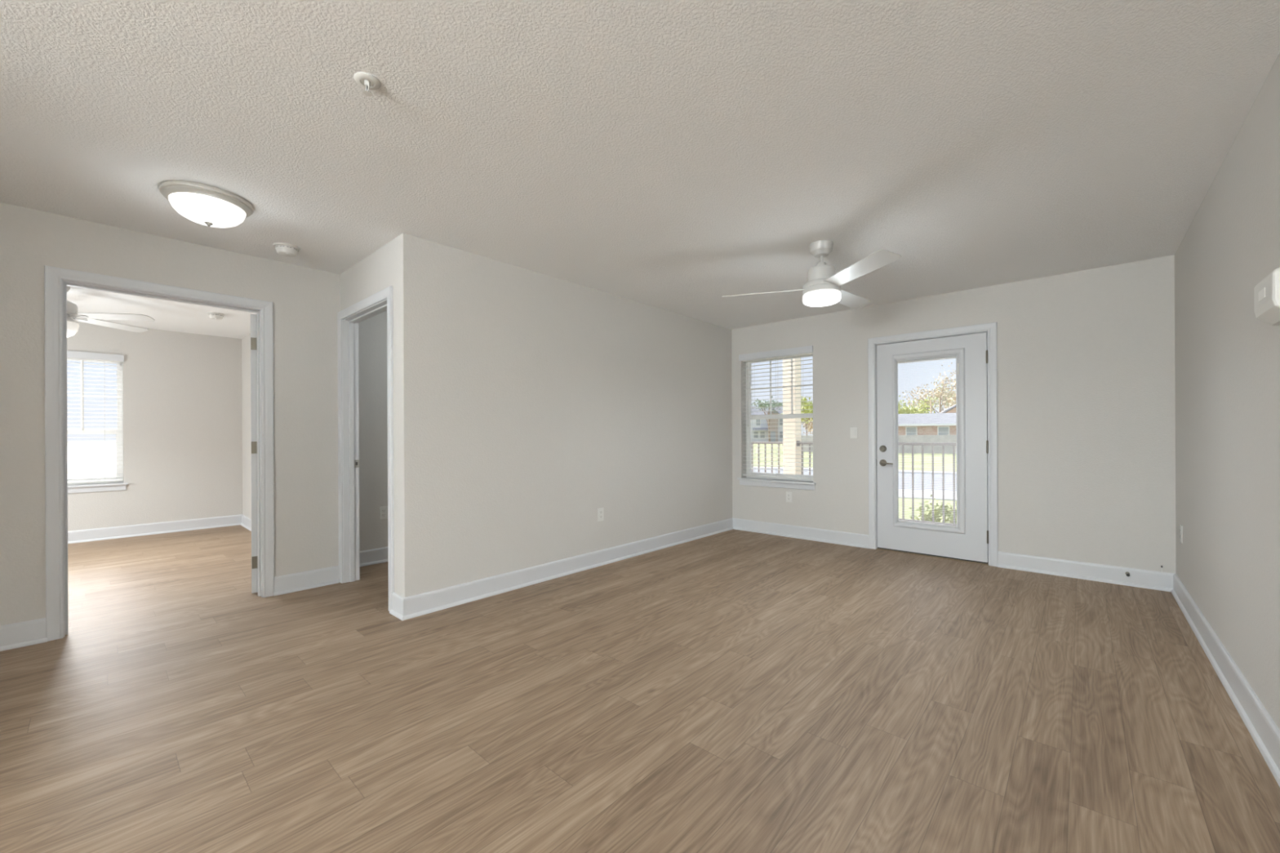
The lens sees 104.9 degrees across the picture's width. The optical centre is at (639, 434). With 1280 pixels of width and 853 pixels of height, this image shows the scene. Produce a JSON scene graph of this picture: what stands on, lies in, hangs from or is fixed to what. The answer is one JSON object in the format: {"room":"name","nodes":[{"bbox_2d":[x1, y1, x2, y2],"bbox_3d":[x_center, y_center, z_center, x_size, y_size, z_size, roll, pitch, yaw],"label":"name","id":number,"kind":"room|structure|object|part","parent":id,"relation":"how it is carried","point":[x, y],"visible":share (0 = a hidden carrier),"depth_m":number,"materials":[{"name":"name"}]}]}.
{"room":"empty living room","nodes":[
{"label":"empty living room","id":0,"kind":"room"},
{"bbox_2d":[66,320,242,531],"bbox_3d":[-6.374,-0.034,5.347,0.190,2.440,3.434,0,0,42],"label":"wall","id":1,"kind":"structure","parent":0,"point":[182,391],"depth_m":5.98,"materials":[{"name":"paint"}]},
{"bbox_2d":[66,350,124,483],"bbox_3d":[-6.279,-0.191,5.350,0.094,1.447,0.933,0,0,42],"label":"window blind","id":2,"kind":"object","parent":1,"relation":"attached to","point":[75,355],"visible":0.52,"depth_m":5.52,"materials":[{"name":"white paint"}]},
{"bbox_3d":[-6.294,-0.852,5.367,0.052,0.045,0.895,0,0,42],"label":"head rail","id":3,"kind":"part","parent":2,"relation":"part of","materials":[{"name":"white plastic"}]},
{"bbox_3d":[-6.288,0.524,5.367,0.048,0.016,0.891,0,0,42],"label":"rail","id":4,"kind":"part","parent":2,"relation":"part of","materials":[{"name":"white plastic"}]},
{"bbox_3d":[-6.085,-0.158,5.597,0.053,1.355,0.002,0,0,42],"label":"ladder cord","id":5,"kind":"part","parent":2,"relation":"part of","materials":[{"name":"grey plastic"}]},
{"bbox_2d":[66,359,128,493],"bbox_3d":[-6.306,-0.118,5.382,0.215,1.517,0.971,0,0,42],"label":"window","id":6,"kind":"structure","parent":1,"relation":"attached to","point":[81,487],"depth_m":5.63,"materials":[{"name":"white plastic"}]},
{"bbox_3d":[-6.377,-0.430,5.444,0.022,0.852,0.867,0,0,42],"label":"sash","id":7,"kind":"part","parent":6,"relation":"part of","materials":[{"name":"white plastic"}]},
{"bbox_3d":[-6.354,0.243,5.426,0.026,0.598,0.867,0,0,42],"label":"sash","id":8,"kind":"part","parent":6,"relation":"part of","materials":[{"name":"white plastic"}]},
{"bbox_2d":[67,514,241,543],"bbox_3d":[-6.327,1.119,5.232,0.027,0.132,3.319,0,0,42],"label":"baseboard","id":9,"kind":"structure","parent":1,"relation":"attached to","point":[116,532],"depth_m":5.83,"materials":[{"name":"white paint"}]},
{"bbox_2d":[0,202,339,626],"bbox_3d":[-4.400,-0.043,1.748,0.115,2.440,5.919,0,0,42],"label":"wall","id":10,"kind":"structure","parent":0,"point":[305,300],"depth_m":3.13,"materials":[{"name":"paint"}]},
{"bbox_2d":[241,233,422,597],"bbox_3d":[-3.325,-0.048,4.838,5.028,2.440,0.115,0,0,42],"label":"wall","id":11,"kind":"structure","parent":0,"point":[397,264],"depth_m":3.18,"materials":[{"name":"paint"}]},
{"bbox_2d":[0,617,47,651],"bbox_3d":[-4.841,1.113,1.146,0.027,0.132,4.428,0,0,42],"label":"baseboard","id":12,"kind":"structure","parent":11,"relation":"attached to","point":[16,635],"depth_m":2.73,"materials":[{"name":"white paint"}]},
{"bbox_2d":[44,265,274,641],"bbox_3d":[-3.062,0.104,3.225,0.132,2.132,1.060,0,0,42],"label":"door frame","id":13,"kind":"structure","parent":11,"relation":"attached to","point":[53,276],"depth_m":2.88,"materials":[{"name":"white paint"}]},
{"bbox_2d":[240,514,251,531],"bbox_3d":[-3.853,1.108,5.222,3.721,0.132,0.027,0,0,42],"label":"baseboard","id":14,"kind":"structure","parent":11,"relation":"attached to","point":[246,522],"depth_m":6.23,"materials":[{"name":"white paint"}]},
{"bbox_2d":[250,313,257,593],"bbox_3d":[-3.061,0.139,3.976,0.045,2.040,0.911,0,0,-33],"label":"door","id":15,"kind":"structure","parent":11,"relation":"in","point":[253,317],"depth_m":3.60,"materials":[{"name":"white paint"}]},
{"bbox_2d":[273,565,339,595],"bbox_3d":[-2.512,1.102,3.738,0.027,0.132,0.443,0,0,42],"label":"baseboard","id":16,"kind":"structure","parent":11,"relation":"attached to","point":[291,583],"depth_m":3.72,"materials":[{"name":"white paint"}]},
{"bbox_2d":[354,459,359,467],"bbox_3d":[-2.267,0.232,3.941,0.003,0.060,0.034,0,0,42],"label":"strike plate","id":17,"kind":"object","parent":11,"relation":"attached to","point":[356,461],"visible":1,"depth_m":3.94,"materials":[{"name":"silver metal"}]},
{"bbox_2d":[337,285,394,611],"bbox_3d":[-1.963,0.097,3.604,1.028,2.136,0.132,0,0,42],"label":"door frame","id":18,"kind":"structure","parent":11,"relation":"attached to","point":[349,324],"depth_m":3.88,"materials":[{"name":"white paint"}]},
{"bbox_2d":[389,592,404,620],"bbox_3d":[-1.552,1.098,3.154,0.202,0.132,0.027,0,0,42],"label":"baseboard","id":19,"kind":"structure","parent":11,"relation":"attached to","point":[397,611],"depth_m":3.15,"materials":[{"name":"white paint"}]},
{"bbox_2d":[358,311,387,551],"bbox_3d":[-1.913,-0.055,5.102,0.115,2.440,2.166,0,0,42],"label":"wall","id":20,"kind":"structure","parent":0,"point":[372,331],"depth_m":4.46,"materials":[{"name":"paint"}]},
{"bbox_2d":[360,546,388,566],"bbox_3d":[-1.854,1.099,5.055,0.027,0.132,2.166,0,0,42],"label":"baseboard","id":21,"kind":"structure","parent":20,"relation":"attached to","point":[375,556],"depth_m":4.44,"materials":[{"name":"white paint"}]},
{"bbox_2d":[379,506,387,519],"bbox_3d":[-2.351,0.718,4.518,0.008,0.117,0.072,0,0,42],"label":"wall outlet","id":22,"kind":"object","parent":20,"relation":"attached to","point":[383,510],"visible":0.94,"depth_m":4.52,"materials":[{"name":"white plastic"}]},
{"bbox_2d":[421,238,732,593],"bbox_3d":[-0.187,-0.063,4.655,0.115,2.440,3.808,0,0,42],"label":"wall","id":23,"kind":"structure","parent":0,"point":[548,402],"depth_m":4.00,"materials":[{"name":"paint"}]},
{"bbox_2d":[402,518,733,620],"bbox_3d":[-0.176,1.091,4.555,0.027,0.132,3.950,0,0,42],"label":"baseboard","id":24,"kind":"structure","parent":23,"relation":"attached to","point":[428,602],"depth_m":3.89,"materials":[{"name":"white paint"}]},
{"bbox_2d":[597,507,604,521],"bbox_3d":[-0.349,0.710,4.379,0.008,0.117,0.072,0,0,42],"label":"wall outlet","id":25,"kind":"object","parent":23,"relation":"attached to","point":[601,510],"visible":1,"depth_m":4.37,"materials":[{"name":"white plastic"}]},
{"bbox_2d":[0,524,1279,852],"bbox_3d":[-2.654,1.229,2.872,9.025,0.120,10.147,0,0,42],"label":"floor","id":26,"kind":"structure","parent":0,"point":[733,691],"depth_m":2.04,"materials":[{"name":"brown wood"}]},
{"bbox_2d":[876,548,988,564],"bbox_3d":[2.785,1.140,4.703,0.918,0.007,0.252,0,0,42],"label":"threshold","id":27,"kind":"object","parent":26,"relation":"on","point":[877,548],"visible":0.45,"depth_m":4.58,"materials":[{"name":"brown metal"}]},
{"bbox_2d":[0,0,1279,338],"bbox_3d":[-2.666,-1.331,2.872,9.025,0.120,10.147,0,0,42],"label":"ceiling","id":28,"kind":"structure","parent":0,"point":[680,157],"depth_m":2.06,"materials":[{"name":"white paint"}]},
{"bbox_2d":[66,285,155,337],"bbox_3d":[-4.929,-1.038,4.096,1.290,0.446,1.231,0,0,42],"label":"ceiling fan","id":29,"kind":"object","parent":28,"relation":"hanging from","point":[73,326],"visible":0.38,"depth_m":4.22,"materials":[{"name":"white plastic"}]},
{"bbox_3d":[-4.892,-0.883,4.136,0.242,0.136,0.242,0,0,42],"label":"lamp shade","id":30,"kind":"part","parent":29,"relation":"part of","materials":[{"name":"white glass"}]},
{"bbox_3d":[-4.849,-1.009,4.554,0.135,0.006,0.500,-12,-1,6],"label":"blade","id":31,"kind":"part","parent":29,"relation":"part of","materials":[{"name":"white plastic"}]},
{"bbox_3d":[-4.481,-1.011,4.224,0.500,0.006,0.135,0,-12,-12],"label":"blade","id":32,"kind":"part","parent":29,"relation":"part of","materials":[{"name":"white plastic"}]},
{"bbox_2d":[159,180,253,227],"bbox_3d":[-2.323,-1.197,2.653,0.384,0.152,0.384,0,0,42],"label":"light","id":33,"kind":"object","parent":28,"relation":"attached to","point":[203,204],"visible":1,"depth_m":2.56,"materials":[{"name":"grey glass"}]},
{"bbox_3d":[-2.323,-1.186,2.653,0.316,0.093,0.316,0,0,42],"label":"lamp shade","id":34,"kind":"part","parent":33,"relation":"part of","materials":[{"name":"white glass"}]},
{"bbox_2d":[207,311,225,319],"bbox_3d":[-4.423,-1.233,5.138,0.142,0.061,0.142,0,0,42],"label":"smoke detector","id":35,"kind":"object","parent":28,"relation":"attached to","point":[216,316],"visible":1,"depth_m":5.10,"materials":[{"name":"white plastic"}]},
{"bbox_3d":[-4.423,-1.257,5.138,0.142,0.012,0.142,0,0,42],"label":"mounting plate","id":36,"kind":"part","parent":35,"relation":"part of","materials":[{"name":"white plastic"}]},
{"bbox_2d":[272,242,300,257],"bbox_3d":[-2.388,-1.242,3.329,0.150,0.061,0.150,0,0,42],"label":"smoke detector","id":37,"kind":"object","parent":28,"relation":"attached to","point":[284,249],"visible":1,"depth_m":3.29,"materials":[{"name":"white plastic"}]},
{"bbox_3d":[-2.388,-1.267,3.329,0.150,0.012,0.150,0,0,42],"label":"mounting plate","id":38,"kind":"part","parent":37,"relation":"part of","materials":[{"name":"white plastic"}]},
{"bbox_2d":[353,71,381,96],"bbox_3d":[-0.984,-1.255,1.778,0.086,0.048,0.086,0,0,42],"label":"sprinkler","id":39,"kind":"object","parent":28,"relation":"attached to","point":[368,81],"visible":1,"depth_m":1.77,"materials":[{"name":"white plastic"}]},
{"bbox_2d":[721,240,901,309],"bbox_3d":[1.289,-1.087,3.435,1.195,0.404,1.092,0,0,42],"label":"ceiling fan","id":40,"kind":"object","parent":28,"relation":"hanging from","point":[822,287],"visible":1,"depth_m":3.24,"materials":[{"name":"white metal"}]},
{"bbox_3d":[0.864,-0.990,3.440,0.570,0.006,0.142,0,15,17],"label":"blade","id":41,"kind":"part","parent":40,"relation":"part of","materials":[{"name":"white plastic"}]},
{"bbox_3d":[1.228,-0.918,3.330,0.245,0.066,0.245,0,0,42],"label":"lamp shade","id":42,"kind":"part","parent":40,"relation":"part of","materials":[{"name":"white glass"}]},
{"bbox_3d":[1.505,-0.993,3.589,0.570,0.006,0.142,0,-14,-43],"label":"blade","id":43,"kind":"part","parent":40,"relation":"part of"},
{"bbox_3d":[1.313,-0.992,2.959,0.142,0.006,0.570,15,-3,-13],"label":"blade","id":44,"kind":"part","parent":40,"relation":"part of","materials":[{"name":"white plastic"}]},
{"bbox_2d":[732,517,868,548],"bbox_3d":[1.715,1.083,5.492,1.588,0.132,0.027,0,0,42],"label":"baseboard","id":45,"kind":"structure","parent":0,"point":[855,540],"depth_m":5.41,"materials":[{"name":"white paint"}]},
{"bbox_2d":[731,254,1176,573],"bbox_3d":[2.566,-0.075,4.870,3.923,2.440,0.190,0,0,42],"label":"wall","id":46,"kind":"structure","parent":0,"point":[1086,385],"depth_m":4.03,"materials":[{"name":"paint"}]},
{"bbox_2d":[737,355,816,490],"bbox_3d":[1.597,-0.162,5.703,0.950,1.532,0.215,0,0,42],"label":"window","id":47,"kind":"structure","parent":46,"relation":"in","point":[803,484],"depth_m":5.79,"materials":[{"name":"white plastic"}]},
{"bbox_2d":[738,345,813,479],"bbox_3d":[1.565,-0.235,5.675,0.912,1.462,0.094,0,0,42],"label":"window blind","id":48,"kind":"object","parent":47,"relation":"attached to","point":[806,350],"visible":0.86,"depth_m":5.66,"materials":[{"name":"white paint"}]},
{"bbox_3d":[1.358,-0.200,5.888,0.002,1.370,0.053,0,0,42],"label":"ladder cord","id":49,"kind":"part","parent":48,"relation":"part of","materials":[{"name":"white fabric"}]},
{"bbox_3d":[1.582,-0.201,5.687,0.002,1.370,0.053,0,0,42],"label":"ladder cord","id":50,"kind":"part","parent":48,"relation":"part of","materials":[{"name":"white fabric"}]},
{"bbox_3d":[1.579,-0.903,5.687,0.874,0.045,0.052,0,0,42],"label":"head rail","id":51,"kind":"part","parent":48,"relation":"part of","materials":[{"name":"white plastic"}]},
{"bbox_3d":[1.585,0.488,5.687,0.870,0.016,0.048,0,0,42],"label":"rail","id":52,"kind":"part","parent":48,"relation":"part of","materials":[{"name":"white plastic"}]},
{"bbox_3d":[1.806,-0.202,5.485,0.002,1.370,0.053,0,0,42],"label":"ladder cord","id":53,"kind":"part","parent":48,"relation":"part of","materials":[{"name":"white fabric"}]},
{"bbox_3d":[1.643,0.133,5.752,0.846,0.744,0.026,0,0,42],"label":"sash","id":54,"kind":"part","parent":47,"relation":"part of","materials":[{"name":"glass"}]},
{"bbox_3d":[1.657,-0.548,5.771,0.846,0.721,0.022,0,0,42],"label":"sash","id":55,"kind":"part","parent":47,"relation":"part of","materials":[{"name":"white plastic"}]},
{"bbox_2d":[786,491,791,502],"bbox_3d":[1.676,0.702,5.539,0.072,0.117,0.008,0,0,42],"label":"wall outlet","id":56,"kind":"object","parent":46,"relation":"attached to","point":[788,495],"visible":1,"depth_m":5.54,"materials":[{"name":"white plastic"}]},
{"bbox_2d":[849,426,857,438],"bbox_3d":[2.199,-0.020,5.066,0.072,0.117,0.008,0,0,42],"label":"light switch","id":57,"kind":"object","parent":46,"relation":"attached to","point":[853,430],"visible":1,"depth_m":5.06,"materials":[{"name":"white plastic"}]},
{"bbox_2d":[876,332,988,564],"bbox_3d":[2.703,0.119,4.614,0.921,2.030,0.106,0,0,42],"label":"door","id":58,"kind":"structure","parent":46,"relation":"in","point":[968,540],"depth_m":4.52,"materials":[{"name":"white paint"}]},
{"bbox_3d":[2.395,0.279,4.867,0.066,0.066,0.052,0,0,42],"label":"lever","id":59,"kind":"part","parent":58,"relation":"part of","materials":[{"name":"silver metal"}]},
{"bbox_2d":[897,356,956,527],"bbox_3d":[2.712,0.067,4.661,0.493,1.570,0.014,0,0,42],"label":"glass panel","id":60,"kind":"object","parent":58,"relation":"in","point":[915,360],"depth_m":4.67,"materials":[{"name":"clear glass"}]},
{"bbox_3d":[2.704,0.058,4.629,0.600,1.678,0.035,0,0,42],"label":"glass frame","id":61,"kind":"part","parent":58,"relation":"part of","materials":[{"name":"white paint"}]},
{"bbox_2d":[867,322,998,566],"bbox_3d":[2.761,0.086,4.683,1.058,2.116,0.208,0,0,42],"label":"door frame","id":62,"kind":"structure","parent":46,"relation":"attached to","point":[991,327],"depth_m":4.41,"materials":[{"name":"white paint"}]},
{"bbox_2d":[997,551,1173,591],"bbox_3d":[3.482,1.074,3.905,1.047,0.132,0.027,0,0,42],"label":"baseboard","id":63,"kind":"structure","parent":46,"relation":"attached to","point":[1145,579],"depth_m":3.86,"materials":[{"name":"white paint"}]},
{"bbox_2d":[1174,52,1279,729],"bbox_3d":[0.629,-0.067,-0.134,0.115,2.440,9.842,0,0,42],"label":"wall","id":64,"kind":"structure","parent":0,"point":[1227,358],"depth_m":2.16,"materials":[{"name":"paint"}]},
{"bbox_2d":[1180,524,1182,543],"bbox_3d":[3.675,0.673,3.344,0.008,0.117,0.072,0,0,42],"label":"wall outlet","id":65,"kind":"object","parent":64,"relation":"attached to","point":[1181,526],"visible":1,"depth_m":3.32,"materials":[{"name":"white plastic"}]},
{"bbox_2d":[1171,573,1279,786],"bbox_3d":[0.582,1.088,-0.086,0.027,0.132,9.842,0,0,42],"label":"baseboard","id":66,"kind":"structure","parent":64,"relation":"attached to","point":[1260,726],"depth_m":2.10,"materials":[{"name":"white paint"}]},
{"bbox_2d":[1253,267,1279,325],"bbox_3d":[1.976,-0.422,1.514,0.082,0.154,0.220,0,0,42],"label":"fire alarm","id":67,"kind":"object","parent":64,"relation":"attached to","point":[1267,291],"visible":1,"depth_m":1.51,"materials":[{"name":"white plastic"}]},
{"label":"outside","id":68,"kind":"structure","parent":0,"visible":0},
{"bbox_2d":[67,441,956,524],"bbox_3d":[64.580,1.729,116.750,460.000,0.500,580.000,0,0,42],"label":"ground","id":69,"kind":"structure","parent":68,"point":[908,456],"depth_m":30.93,"materials":[{"name":"green plant"}]},
{"bbox_2d":[67,469,115,476],"bbox_3d":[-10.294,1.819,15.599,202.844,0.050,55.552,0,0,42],"label":"mulch bed","id":70,"kind":"object","parent":69,"relation":"on","point":[82,472],"depth_m":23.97,"materials":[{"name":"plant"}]},
{"bbox_2d":[908,500,953,523],"bbox_3d":[4.683,1.426,7.965,0.610,0.760,0.548,0,0,12],"label":"shrub","id":71,"kind":"object","parent":70,"relation":"on","point":[926,517],"visible":0.34,"depth_m":7.95,"materials":[{"name":"green plant"}]},
{"bbox_2d":[67,448,956,474],"bbox_3d":[1.001,1.757,28.170,202.844,0.070,55.352,0,0,42],"label":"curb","id":72,"kind":"object","parent":69,"relation":"on","point":[767,468],"depth_m":23.90,"materials":[{"name":"concrete"}]},
{"bbox_2d":[751,405,782,441],"bbox_3d":[27.400,-2.450,112.063,12.100,8.200,11.300,0,0,14],"label":"townhouse","id":73,"kind":"structure","parent":69,"relation":"on","point":[760,436],"depth_m":107.94,"materials":[{"name":"white"}]},
{"bbox_3d":[25.523,0.059,108.395,0.900,1.400,0.020,0,0,14],"label":"pane","id":74,"kind":"part","parent":73,"relation":"part of","materials":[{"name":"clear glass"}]},
{"bbox_3d":[25.995,-2.743,108.274,0.900,1.400,0.020,0,0,14],"label":"pane","id":75,"kind":"part","parent":73,"relation":"part of","materials":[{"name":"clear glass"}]},
{"bbox_3d":[26.881,0.053,108.057,0.900,1.400,0.020,0,0,14],"label":"pane","id":76,"kind":"part","parent":73,"relation":"part of","materials":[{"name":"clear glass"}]},
{"bbox_3d":[27.270,-2.749,108.014,1.600,3.000,0.080,0,0,14],"label":"blue panel","id":77,"kind":"part","parent":73,"relation":"part of","materials":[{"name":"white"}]},
{"bbox_3d":[28.691,0.444,106.207,1.000,2.200,0.070,0,0,14],"label":"door","id":78,"kind":"part","parent":73,"relation":"part of","materials":[{"name":"clear glass"}]},
{"bbox_3d":[30.860,0.034,107.070,0.900,1.400,0.020,0,0,14],"label":"pane","id":79,"kind":"part","parent":73,"relation":"part of","materials":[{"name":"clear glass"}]},
{"bbox_2d":[751,395,782,441],"bbox_3d":[24.668,-3.008,96.608,8.505,9.454,10.736,0,0,42],"label":"tree","id":80,"kind":"object","parent":69,"relation":"on","point":[766,403],"visible":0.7,"depth_m":95.87,"materials":[{"name":"green plant"}]},
{"bbox_3d":[24.654,-5.992,96.609,8.505,3.486,10.736,0,0,42],"label":"crown","id":81,"kind":"part","parent":80,"relation":"part of","materials":[{"name":"green plant"}]},
{"bbox_2d":[781,395,813,435],"bbox_3d":[20.747,-1.728,61.656,5.575,6.931,4.560,0,0,4],"label":"broadleaf tree","id":82,"kind":"object","parent":69,"relation":"on","point":[805,398],"visible":0.42,"depth_m":60.89,"materials":[{"name":"green plant"}]},
{"bbox_3d":[20.740,-3.198,61.656,5.575,3.990,4.560,0,0,4],"label":"crown","id":83,"kind":"part","parent":82,"relation":"part of","materials":[{"name":"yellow plant"}]},
{"bbox_2d":[801,418,813,434],"bbox_3d":[30.266,-1.374,83.924,7.076,6.125,7.808,0,0,42],"label":"broadleaf tree","id":84,"kind":"object","parent":69,"relation":"on","point":[811,423],"visible":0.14,"depth_m":83.52,"materials":[{"name":"green plant"}]},
{"bbox_2d":[801,434,956,453],"bbox_3d":[30.635,0.785,39.890,34.196,1.700,0.126,0,0,27],"label":"wooden fence","id":85,"kind":"object","parent":69,"relation":"on","point":[901,438],"visible":0.09,"depth_m":42.94,"materials":[{"name":"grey wood"}]},
{"bbox_3d":[16.496,0.870,47.019,2.426,1.602,0.018,0,0,27],"label":"panel","id":86,"kind":"part","parent":85,"relation":"part of","materials":[{"name":"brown wood"}]},
{"bbox_3d":[23.021,0.840,43.702,2.426,1.602,0.018,0,0,27],"label":"panel","id":87,"kind":"part","parent":85,"relation":"part of","materials":[{"name":"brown wood"}]},
{"bbox_3d":[25.197,0.830,42.597,2.426,1.602,0.018,0,0,27],"label":"panel","id":88,"kind":"part","parent":85,"relation":"part of","materials":[{"name":"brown wood"}]},
{"bbox_3d":[27.372,0.820,41.491,2.426,1.602,0.018,0,0,27],"label":"panel","id":89,"kind":"part","parent":85,"relation":"part of","materials":[{"name":"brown wood"}]},
{"bbox_2d":[897,395,920,413],"bbox_3d":[43.876,-2.744,81.989,7.464,8.751,7.242,0,0,42],"label":"broadleaf tree","id":90,"kind":"object","parent":69,"relation":"on","point":[900,411],"visible":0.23,"depth_m":81.64,"materials":[{"name":"green plant"}]},
{"bbox_2d":[897,394,939,413],"bbox_3d":[52.830,-3.107,95.627,9.653,9.406,6.122,0,0,42],"label":"broadleaf tree","id":91,"kind":"object","parent":69,"relation":"on","point":[923,409],"visible":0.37,"depth_m":94.36,"materials":[{"name":"green plant"}]},
{"bbox_2d":[897,413,955,435],"bbox_3d":[34.897,-0.459,58.006,22.200,4.150,9.280,0,0,27],"label":"brick house","id":92,"kind":"structure","parent":69,"relation":"on","point":[908,424],"depth_m":55.48,"materials":[{"name":"grey"}]},
{"bbox_3d":[30.667,-0.265,55.641,0.950,1.100,0.020,0,0,27],"label":"pane","id":93,"kind":"part","parent":92,"relation":"part of","materials":[{"name":"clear glass"}]},
{"bbox_3d":[33.431,-0.277,54.237,0.950,1.100,0.020,0,0,27],"label":"pane","id":94,"kind":"part","parent":92,"relation":"part of","materials":[{"name":"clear glass"}]},
{"bbox_2d":[903,380,951,413],"bbox_3d":[66.329,-5.305,113.376,10.920,13.692,9.419,0,0,42],"label":"broadleaf tree","id":95,"kind":"object","parent":69,"relation":"on","point":[917,401],"visible":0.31,"depth_m":113.43,"materials":[{"name":"green plant"}]},
{"bbox_2d":[902,362,955,413],"bbox_3d":[51.199,-5.644,85.216,9.896,14.493,9.310,0,0,42],"label":"broadleaf tree","id":96,"kind":"object","parent":69,"relation":"on","point":[940,398],"visible":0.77,"depth_m":84.83,"materials":[{"name":"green plant"}]},
{"bbox_2d":[925,399,933,413],"bbox_3d":[44.931,-1.930,76.000,1.400,7.000,0.251,0,0,42],"label":"utility pole","id":97,"kind":"object","parent":69,"relation":"on","point":[931,402],"visible":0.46,"depth_m":75.91,"materials":[{"name":"beige wood"}]},
{"bbox_2d":[924,494,956,524],"bbox_3d":[4.483,1.355,7.239,0.600,0.902,0.689,0,0,42],"label":"shrub","id":98,"kind":"object","parent":69,"relation":"on","point":[947,513],"visible":0.5,"depth_m":7.28,"materials":[{"name":"green plant"}]},
{"bbox_2d":[928,379,955,409],"bbox_3d":[64.620,-5.106,101.966,8.623,13.298,11.656,0,0,42],"label":"broadleaf tree","id":99,"kind":"object","parent":69,"relation":"on","point":[947,403],"visible":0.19,"depth_m":102.12,"materials":[{"name":"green plant"}]},
{"bbox_2d":[939,404,955,413],"bbox_3d":[44.096,-1.551,67.120,9.400,6.250,7.600,0,0,27],"label":"gabled house","id":100,"kind":"structure","parent":69,"relation":"on","point":[952,409],"depth_m":64.75,"materials":[{"name":"beige"}]},
{"bbox_2d":[942,379,955,408],"bbox_3d":[51.564,-4.276,77.655,8.071,11.750,9.375,0,0,42],"label":"broadleaf tree","id":101,"kind":"object","parent":69,"relation":"on","point":[953,393],"visible":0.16,"depth_m":80.70,"materials":[{"name":"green plant"}]},
{"bbox_3d":[1.459,1.470,7.018,11.220,0.600,1.518,0,0,42],"label":"floor","id":102,"kind":"structure","parent":69,"relation":"on","visible":0},
{"bbox_2d":[782,357,801,474],"bbox_3d":[2.188,-0.154,7.081,0.230,2.640,0.230,0,0,42],"label":"porch column","id":103,"kind":"structure","parent":102,"relation":"on","point":[791,429],"depth_m":7.01,"materials":[{"name":"beige paint"}]},
{"bbox_2d":[751,442,782,473],"bbox_3d":[1.285,0.586,7.855,2.232,0.990,0.070,0,0,42],"label":"porch railing","id":104,"kind":"object","parent":103,"relation":"attached to","point":[752,443],"visible":0.1,"depth_m":7.33,"materials":[{"name":"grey metal"}]},
{"bbox_3d":[1.276,0.121,7.861,2.190,0.034,0.050,0,0,42],"label":"rail","id":105,"kind":"part","parent":104,"relation":"part of","materials":[{"name":"brown metal"}]},
{"bbox_2d":[796,440,956,526],"bbox_3d":[3.886,0.574,5.518,4.424,0.990,0.070,0,0,42],"label":"porch railing","id":106,"kind":"object","parent":103,"relation":"attached to","point":[798,442],"visible":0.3,"depth_m":5.93,"materials":[{"name":"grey metal"}]},
{"bbox_3d":[3.884,0.110,5.518,4.400,0.034,0.050,0,0,42],"label":"rail","id":107,"kind":"part","parent":106,"relation":"part of","materials":[{"name":"brown metal"}]},
{"bbox_3d":[3.888,1.054,5.518,4.400,0.030,0.028,0,0,42],"label":"rail","id":108,"kind":"part","parent":106,"relation":"part of","materials":[{"name":"brown metal"}]},
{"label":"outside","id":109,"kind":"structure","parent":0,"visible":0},
{"bbox_2d":[753,468,956,491],"bbox_3d":[-1.923,1.799,24.916,202.844,0.052,62.102,0,0,42],"label":"road","id":110,"kind":"structure","parent":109,"point":[908,476],"depth_m":18.45,"materials":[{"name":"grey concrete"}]},
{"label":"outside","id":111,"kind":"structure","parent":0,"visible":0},
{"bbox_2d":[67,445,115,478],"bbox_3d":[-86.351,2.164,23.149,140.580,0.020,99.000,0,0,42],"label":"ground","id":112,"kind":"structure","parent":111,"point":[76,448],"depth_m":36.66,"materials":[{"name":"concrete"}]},
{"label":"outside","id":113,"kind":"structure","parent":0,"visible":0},
{"bbox_2d":[67,455,956,500],"bbox_3d":[-5.348,1.796,21.103,202.844,0.050,56.552,0,0,42],"label":"sidewalk","id":114,"kind":"structure","parent":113,"point":[908,493],"depth_m":14.32,"materials":[{"name":"concrete"}]}
]}

